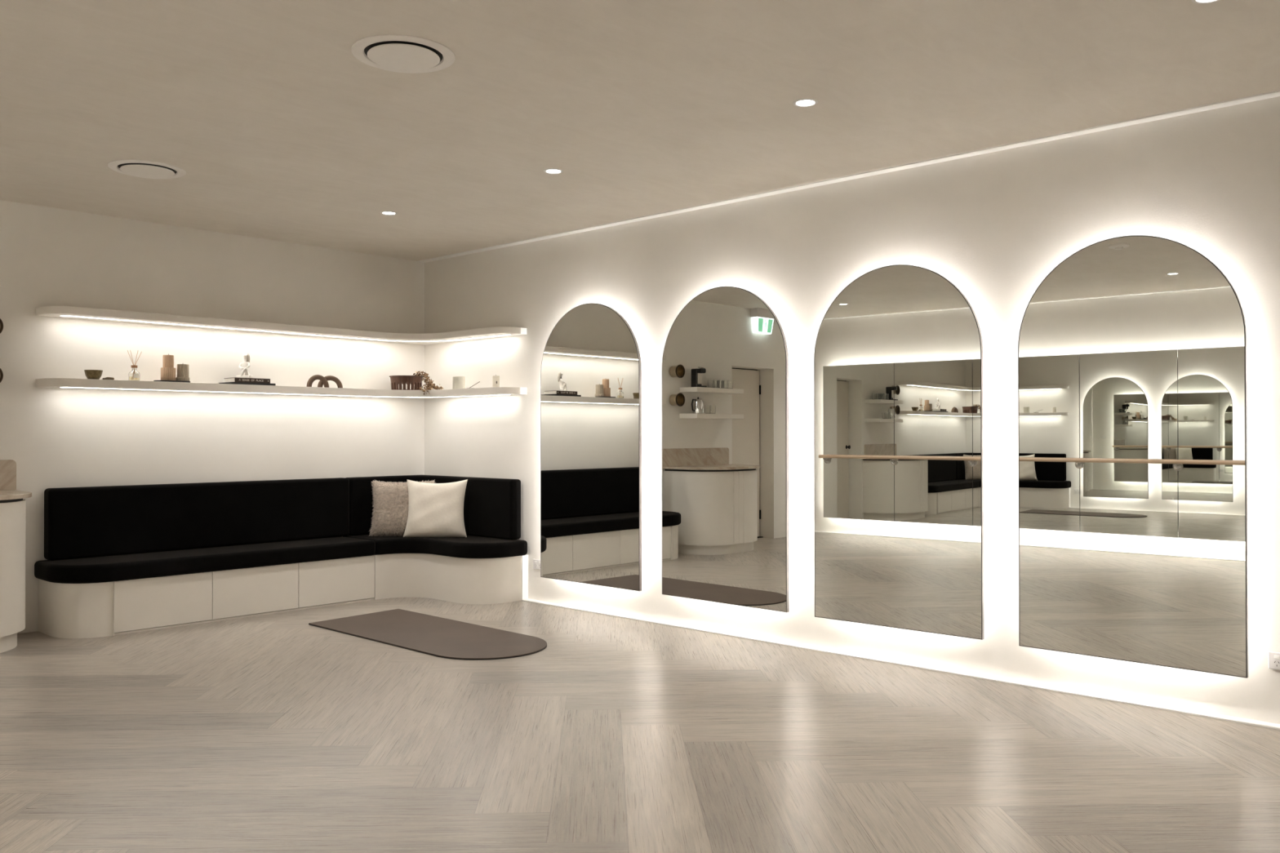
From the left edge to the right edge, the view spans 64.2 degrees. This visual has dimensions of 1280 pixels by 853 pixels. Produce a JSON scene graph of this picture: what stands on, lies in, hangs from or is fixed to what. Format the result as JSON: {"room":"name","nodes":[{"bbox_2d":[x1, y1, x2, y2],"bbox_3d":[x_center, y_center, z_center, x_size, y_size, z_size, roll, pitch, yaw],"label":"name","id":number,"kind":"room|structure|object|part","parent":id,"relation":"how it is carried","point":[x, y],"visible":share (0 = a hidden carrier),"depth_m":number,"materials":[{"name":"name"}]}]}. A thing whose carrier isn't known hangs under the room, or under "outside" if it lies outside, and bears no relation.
{"room":"barre fitness studio","nodes":[
{"label":"barre fitness studio","id":0,"kind":"room"},
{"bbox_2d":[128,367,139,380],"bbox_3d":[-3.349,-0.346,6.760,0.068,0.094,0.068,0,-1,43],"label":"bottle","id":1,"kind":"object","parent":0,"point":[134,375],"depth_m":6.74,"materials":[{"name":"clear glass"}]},
{"bbox_2d":[0,200,424,634],"bbox_3d":[-4.152,-0.053,6.293,0.240,2.700,6.820,0,-1,43],"label":"wall","id":2,"kind":"structure","parent":0,"point":[55,437],"depth_m":7.17,"materials":[{"name":"white paint"}]},
{"bbox_2d":[0,318,3,333],"bbox_3d":[-3.976,-0.612,6.218,0.123,0.142,0.142,0,-1,43],"label":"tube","id":3,"kind":"object","parent":2,"relation":"attached to","point":[1,321],"visible":1,"depth_m":6.22,"materials":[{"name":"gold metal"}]},
{"bbox_2d":[0,368,3,382],"bbox_3d":[-3.976,-0.311,6.216,0.123,0.142,0.142,0,-1,43],"label":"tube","id":4,"kind":"object","parent":2,"relation":"attached to","point":[1,371],"visible":1,"depth_m":6.22,"materials":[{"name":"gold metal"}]},
{"bbox_2d":[0,459,16,490],"bbox_3d":[-4.272,0.298,5.968,0.021,0.188,1.105,0,-1,43],"label":"backsplash","id":5,"kind":"structure","parent":2,"relation":"attached to","point":[7,467],"depth_m":6.33,"materials":[{"name":"beige stone"}]},
{"bbox_2d":[35,377,526,398],"bbox_3d":[-2.342,-0.271,7.091,1.319,0.054,2.944,0,-1,43],"label":"wall shelf","id":6,"kind":"object","parent":2,"relation":"attached to","point":[68,383],"visible":1,"depth_m":7.34,"materials":[{"name":"white paint"}]},
{"bbox_2d":[84,369,102,379],"bbox_3d":[-3.518,-0.331,6.571,0.107,0.062,0.107,0,-1,43],"label":"bowl","id":7,"kind":"object","parent":6,"relation":"on","point":[90,374],"visible":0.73,"depth_m":6.54,"materials":[{"name":"brown ceramic"}]},
{"bbox_2d":[102,377,114,379],"bbox_3d":[-3.437,-0.310,6.600,0.068,0.020,0.020,0,-1,-40],"label":"bowl striker","id":8,"kind":"object","parent":6,"relation":"on","point":[105,378],"visible":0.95,"depth_m":6.59,"materials":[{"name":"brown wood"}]},
{"bbox_2d":[127,350,142,380],"bbox_3d":[-3.347,-0.403,6.760,0.072,0.208,0.068,0,0,7],"label":"reed diffuser","id":9,"kind":"object","parent":6,"relation":"on","point":[134,375],"visible":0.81,"depth_m":6.74,"materials":[{"name":"clear glass"}]},
{"bbox_2d":[153,380,190,382],"bbox_3d":[-3.169,-0.303,6.915,0.120,0.011,0.235,0,-1,43],"label":"tray","id":10,"kind":"object","parent":6,"relation":"on","point":[153,380],"visible":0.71,"depth_m":6.86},
{"bbox_2d":[160,353,176,380],"bbox_3d":[-3.194,-0.401,6.912,0.094,0.184,0.093,0,-1,43],"label":"candle","id":11,"kind":"object","parent":10,"relation":"on","point":[168,372],"visible":0.92,"depth_m":6.88,"materials":[{"name":"beige wax"}]},
{"bbox_2d":[175,364,190,381],"bbox_3d":[-3.123,-0.371,6.976,0.088,0.125,0.087,0,-1,43],"label":"candle","id":12,"kind":"object","parent":10,"relation":"on","point":[183,370],"visible":0.89,"depth_m":6.94,"materials":[{"name":"beige wax"}]},
{"bbox_2d":[218,382,275,385],"bbox_3d":[-2.827,-0.303,7.348,0.202,0.016,0.328,0,-1,43],"label":"book","id":13,"kind":"object","parent":6,"relation":"on","point":[232,383],"visible":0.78,"depth_m":7.26,"materials":[{"name":"black paper"}]},
{"bbox_2d":[223,377,270,383],"bbox_3d":[-2.827,-0.329,7.348,0.172,0.033,0.264,0,-1,43],"label":"book","id":14,"kind":"object","parent":13,"relation":"on","point":[234,379],"visible":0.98,"depth_m":7.28,"materials":[{"name":"black paper"}]},
{"bbox_2d":[235,353,253,377],"bbox_3d":[-2.839,-0.436,7.326,0.124,0.183,0.092,0,0,-27],"label":"figurine","id":15,"kind":"object","parent":14,"relation":"on","point":[246,364],"visible":0.94,"depth_m":7.33,"materials":[{"name":"white ceramic"}]},
{"bbox_2d":[306,374,342,387],"bbox_3d":[-2.403,-0.340,7.739,0.083,0.098,0.323,0,0,35],"label":"arches","id":16,"kind":"object","parent":6,"relation":"on","point":[323,380],"visible":0.98,"depth_m":7.72,"materials":[{"name":"brown ceramic"}]},
{"bbox_2d":[389,375,422,390],"bbox_3d":[-1.891,-0.348,8.266,0.272,0.117,0.272,0,-1,43],"label":"bowl","id":17,"kind":"object","parent":6,"relation":"on","point":[416,380],"visible":0.77,"depth_m":8.16,"materials":[{"name":"brown wood"}]},
{"bbox_2d":[413,370,443,395],"bbox_3d":[-1.735,-0.352,8.230,0.310,0.206,0.220,0,-1,43],"label":"flower garland","id":18,"kind":"object","parent":17,"relation":"in","point":[429,386],"visible":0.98,"depth_m":8.21,"materials":[{"name":"brown plant"}]},
{"bbox_2d":[452,376,465,389],"bbox_3d":[-1.430,-0.342,8.063,0.100,0.102,0.100,0,-1,43],"label":"candle jar","id":19,"kind":"object","parent":6,"relation":"on","point":[458,382],"visible":0.8,"depth_m":8.02,"materials":[{"name":"beige ceramic"}]},
{"bbox_2d":[492,374,499,386],"bbox_3d":[-1.094,-0.343,7.750,0.054,0.099,0.054,0,-1,43],"label":"pillar candle","id":20,"kind":"object","parent":6,"relation":"on","point":[495,379],"visible":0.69,"depth_m":7.73,"materials":[{"name":"beige wax"}]},
{"bbox_2d":[35,306,526,345],"bbox_3d":[-2.343,-0.723,7.094,1.319,0.050,2.944,0,-1,43],"label":"wall shelf","id":21,"kind":"object","parent":2,"relation":"attached to","point":[68,312],"visible":1,"depth_m":7.38,"materials":[{"name":"white paint"}]},
{"bbox_2d":[0,597,1279,852],"bbox_3d":[-0.881,1.332,3.016,10.200,0.120,7.500,0,-1,43],"label":"floor","id":22,"kind":"structure","parent":0,"point":[277,732],"depth_m":4.00,"materials":[{"name":"grey wood"}]},
{"bbox_2d":[0,489,31,653],"bbox_3d":[-4.063,0.842,5.704,0.682,0.902,1.184,0,-1,43],"label":"cabinet","id":23,"kind":"object","parent":22,"relation":"on","point":[12,503],"depth_m":5.87,"materials":[{"name":"white paint"}]},
{"bbox_2d":[0,489,31,500],"bbox_3d":[-4.063,0.403,5.707,0.682,0.026,1.184,0,-1,43],"label":"countertop","id":24,"kind":"structure","parent":23,"relation":"on","point":[6,495],"depth_m":5.92,"materials":[{"name":"beige stone"}]},
{"bbox_2d":[34,475,528,638],"bbox_3d":[-2.328,0.848,7.064,1.363,0.905,2.954,0,-1,43],"label":"bench","id":25,"kind":"object","parent":22,"relation":"on","point":[132,558],"visible":0.96,"depth_m":7.15,"materials":[{"name":"white paint"}]},
{"bbox_3d":[-3.547,1.129,6.332,0.585,0.335,0.154,0,0,15],"label":"rounded panel","id":26,"kind":"part","parent":25,"relation":"part of","materials":[{"name":"white paint"}]},
{"bbox_3d":[-3.057,1.122,6.558,0.018,0.319,0.616,0,-1,43],"label":"panel","id":27,"kind":"part","parent":25,"relation":"part of","materials":[{"name":"white paint"}]},
{"bbox_2d":[44,477,349,560],"bbox_3d":[-3.028,0.624,7.228,0.118,0.454,2.128,0,-1,43],"label":"cushion","id":28,"kind":"object","parent":25,"relation":"on","point":[86,522],"depth_m":7.05,"materials":[{"name":"black fabric"}]},
{"bbox_2d":[34,536,375,583],"bbox_3d":[-2.905,0.908,7.055,0.531,0.114,2.155,0,-1,43],"label":"seat cushion","id":29,"kind":"object","parent":25,"relation":"on","point":[178,562],"depth_m":6.81,"materials":[{"name":"black fabric"}]},
{"bbox_3d":[-2.638,1.294,7.012,0.014,0.012,1.856,0,-1,43],"label":"kick rail","id":30,"kind":"part","parent":25,"relation":"part of","materials":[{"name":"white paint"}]},
{"bbox_3d":[-2.635,1.125,7.011,0.018,0.319,0.616,0,-1,43],"label":"panel","id":31,"kind":"part","parent":25,"relation":"part of","materials":[{"name":"white paint"}]},
{"bbox_3d":[-2.213,1.128,7.463,0.018,0.319,0.616,0,-1,43],"label":"panel","id":32,"kind":"part","parent":25,"relation":"part of","materials":[{"name":"white paint"}]},
{"bbox_2d":[369,480,435,536],"bbox_3d":[-1.861,0.646,8.019,0.530,0.459,0.209,0,0,-8],"label":"throw pillow","id":33,"kind":"object","parent":25,"relation":"on","point":[391,500],"visible":0.58,"depth_m":7.95,"materials":[{"name":"beige fabric"}]},
{"bbox_2d":[345,475,520,539],"bbox_3d":[-1.618,0.628,7.886,1.283,0.454,0.750,0,-1,43],"label":"cushion","id":34,"kind":"object","parent":25,"relation":"on","point":[491,506],"depth_m":7.93,"materials":[{"name":"black fabric"}]},
{"bbox_2d":[342,534,527,558],"bbox_3d":[-1.597,0.912,7.848,1.363,0.114,0.776,0,-1,43],"label":"seat cushion","id":35,"kind":"object","parent":25,"relation":"on","point":[472,546],"depth_m":7.68,"materials":[{"name":"black fabric"}]},
{"bbox_2d":[403,479,467,537],"bbox_3d":[-1.579,0.633,7.896,0.492,0.445,0.197,0,0,-1],"label":"throw pillow","id":36,"kind":"object","parent":25,"relation":"on","point":[436,510],"visible":1,"depth_m":7.84,"materials":[{"name":"beige fabric"}]},
{"bbox_3d":[-1.452,1.137,7.645,1.110,0.335,0.243,0,0,11],"label":"curved panel","id":37,"kind":"part","parent":25,"relation":"part of","materials":[{"name":"white paint"}]},
{"bbox_2d":[308,608,546,660],"bbox_3d":[-1.298,1.290,6.358,1.792,0.010,0.714,0,-1,43],"label":"floor mat","id":38,"kind":"object","parent":22,"relation":"on","point":[435,636],"visible":1,"depth_m":6.27,"materials":[{"name":"beige rubber"}]},
{"bbox_2d":[0,0,1279,261],"bbox_3d":[-0.883,-1.488,3.035,10.200,0.120,7.500,0,-1,43],"label":"ceiling","id":39,"kind":"structure","parent":0,"point":[277,131],"depth_m":4.41,"materials":[{"name":"white paint"}]},
{"bbox_2d":[107,159,186,178],"bbox_3d":[-2.693,-1.401,5.584,0.386,0.016,0.386,0,-1,43],"label":"ceiling vent","id":40,"kind":"object","parent":39,"relation":"in","point":[134,167],"visible":1,"depth_m":5.54,"materials":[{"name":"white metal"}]},
{"bbox_2d":[380,210,397,215],"bbox_3d":[-1.648,-1.400,6.698,0.110,0.004,0.110,0,-1,43],"label":"recessed light","id":41,"kind":"object","parent":39,"relation":"in","point":[386,212],"visible":1,"depth_m":6.69,"materials":[{"name":"white ceramic"}]},
{"bbox_2d":[351,34,455,73],"bbox_3d":[-0.902,-1.414,3.897,0.386,0.016,0.386,0,-1,43],"label":"ceiling vent","id":42,"kind":"object","parent":39,"relation":"in","point":[399,53],"visible":1,"depth_m":3.86,"materials":[{"name":"white plastic"}]},
{"bbox_2d":[543,168,563,173],"bbox_3d":[-0.477,-1.408,5.631,0.110,0.004,0.110,0,-1,43],"label":"recessed light","id":43,"kind":"object","parent":39,"relation":"in","point":[550,171],"visible":1,"depth_m":5.63,"materials":[{"name":"white ceramic"}]},
{"bbox_2d":[792,97,817,106],"bbox_3d":[0.724,-1.417,4.468,0.110,0.004,0.110,0,-1,43],"label":"recessed light","id":44,"kind":"object","parent":39,"relation":"in","point":[805,102],"visible":1,"depth_m":4.47,"materials":[{"name":"white ceramic"}]},
{"bbox_2d":[1191,0,1219,4],"bbox_3d":[1.890,-1.425,3.384,0.110,0.004,0.110,0,-1,43],"label":"recessed light","id":45,"kind":"object","parent":39,"relation":"in","point":[1200,2],"visible":1,"depth_m":3.42,"materials":[{"name":"white ceramic"}]},
{"bbox_2d":[424,96,1279,724],"bbox_3d":[1.621,-0.063,5.490,9.300,2.700,0.120,0,-1,43],"label":"wall","id":46,"kind":"structure","parent":0,"point":[993,224],"depth_m":5.53,"materials":[{"name":"white paint"}]},
{"bbox_2d":[533,559,540,569],"bbox_3d":[-0.758,1.030,7.611,0.117,0.073,0.012,0,-1,43],"label":"power outlet","id":47,"kind":"object","parent":46,"relation":"attached to","point":[536,563],"visible":0.77,"depth_m":7.62,"materials":[{"name":"white plastic"}]},
{"bbox_2d":[540,302,641,591],"bbox_3d":[-0.340,0.119,7.179,0.990,1.965,0.079,0,-1,43],"label":"arched mirror","id":48,"kind":"object","parent":46,"relation":"attached to","point":[591,371],"visible":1,"depth_m":7.13,"materials":[{"name":"clear glass"}]},
{"bbox_3d":[-0.359,0.119,7.159,0.990,1.965,0.022,0,-1,43],"label":"frame","id":49,"kind":"part","parent":48,"relation":"part of","materials":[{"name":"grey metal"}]},
{"bbox_2d":[662,286,789,612],"bbox_3d":[0.529,0.113,6.370,0.990,1.965,0.079,0,-1,43],"label":"arched mirror","id":50,"kind":"object","parent":46,"relation":"attached to","point":[725,360],"visible":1,"depth_m":6.32,"materials":[{"name":"clear glass"}]},
{"bbox_3d":[0.510,0.113,6.349,0.990,1.965,0.022,0,-1,43],"label":"frame","id":51,"kind":"part","parent":50,"relation":"part of","materials":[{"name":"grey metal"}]},
{"bbox_2d":[417,89,1279,262],"bbox_3d":[1.555,-1.410,5.429,9.300,0.006,0.072,0,-1,43],"label":"led strip light","id":52,"kind":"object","parent":46,"relation":"attached to","point":[1276,93],"depth_m":5.46,"materials":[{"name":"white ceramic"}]},
{"bbox_2d":[813,264,983,639],"bbox_3d":[1.397,0.107,5.561,0.990,1.965,0.079,0,-1,41],"label":"arched mirror","id":53,"kind":"object","parent":46,"relation":"attached to","point":[899,373],"visible":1,"depth_m":5.50,"materials":[{"name":"clear glass"}]},
{"bbox_3d":[1.378,0.107,5.540,0.990,1.965,0.022,0,-1,41],"label":"frame","id":54,"kind":"part","parent":53,"relation":"part of","materials":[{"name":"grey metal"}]},
{"bbox_2d":[521,599,1279,729],"bbox_3d":[2.047,1.280,4.954,7.958,0.006,0.072,0,-1,43],"label":"baseboard","id":55,"kind":"structure","parent":46,"relation":"attached to","point":[1239,720],"depth_m":5.34,"materials":[{"name":"white wood"}]},
{"bbox_2d":[1017,235,1248,678],"bbox_3d":[2.266,0.101,4.750,0.990,1.965,0.079,0,-1,42],"label":"arched mirror","id":56,"kind":"object","parent":46,"relation":"attached to","point":[1132,385],"visible":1,"depth_m":4.69,"materials":[{"name":"clear glass"}]},
{"bbox_3d":[2.247,0.101,4.730,0.990,1.965,0.022,0,-1,42],"label":"frame","id":57,"kind":"part","parent":56,"relation":"part of","materials":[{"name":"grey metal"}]},
{"bbox_2d":[1268,651,1279,670],"bbox_3d":[2.744,1.003,4.347,0.117,0.073,0.012,0,-1,43],"label":"power outlet","id":58,"kind":"object","parent":46,"relation":"attached to","point":[1273,657],"visible":1,"depth_m":4.37,"materials":[{"name":"white plastic"}]},
{"bbox_2d":[1271,659,1279,668],"bbox_3d":[2.721,1.014,4.362,0.039,0.039,0.001,0,-1,43],"label":"socket","id":59,"kind":"object","parent":58,"relation":"attached to","point":[1275,663],"depth_m":4.36,"materials":[{"name":"white plastic"}]}
]}

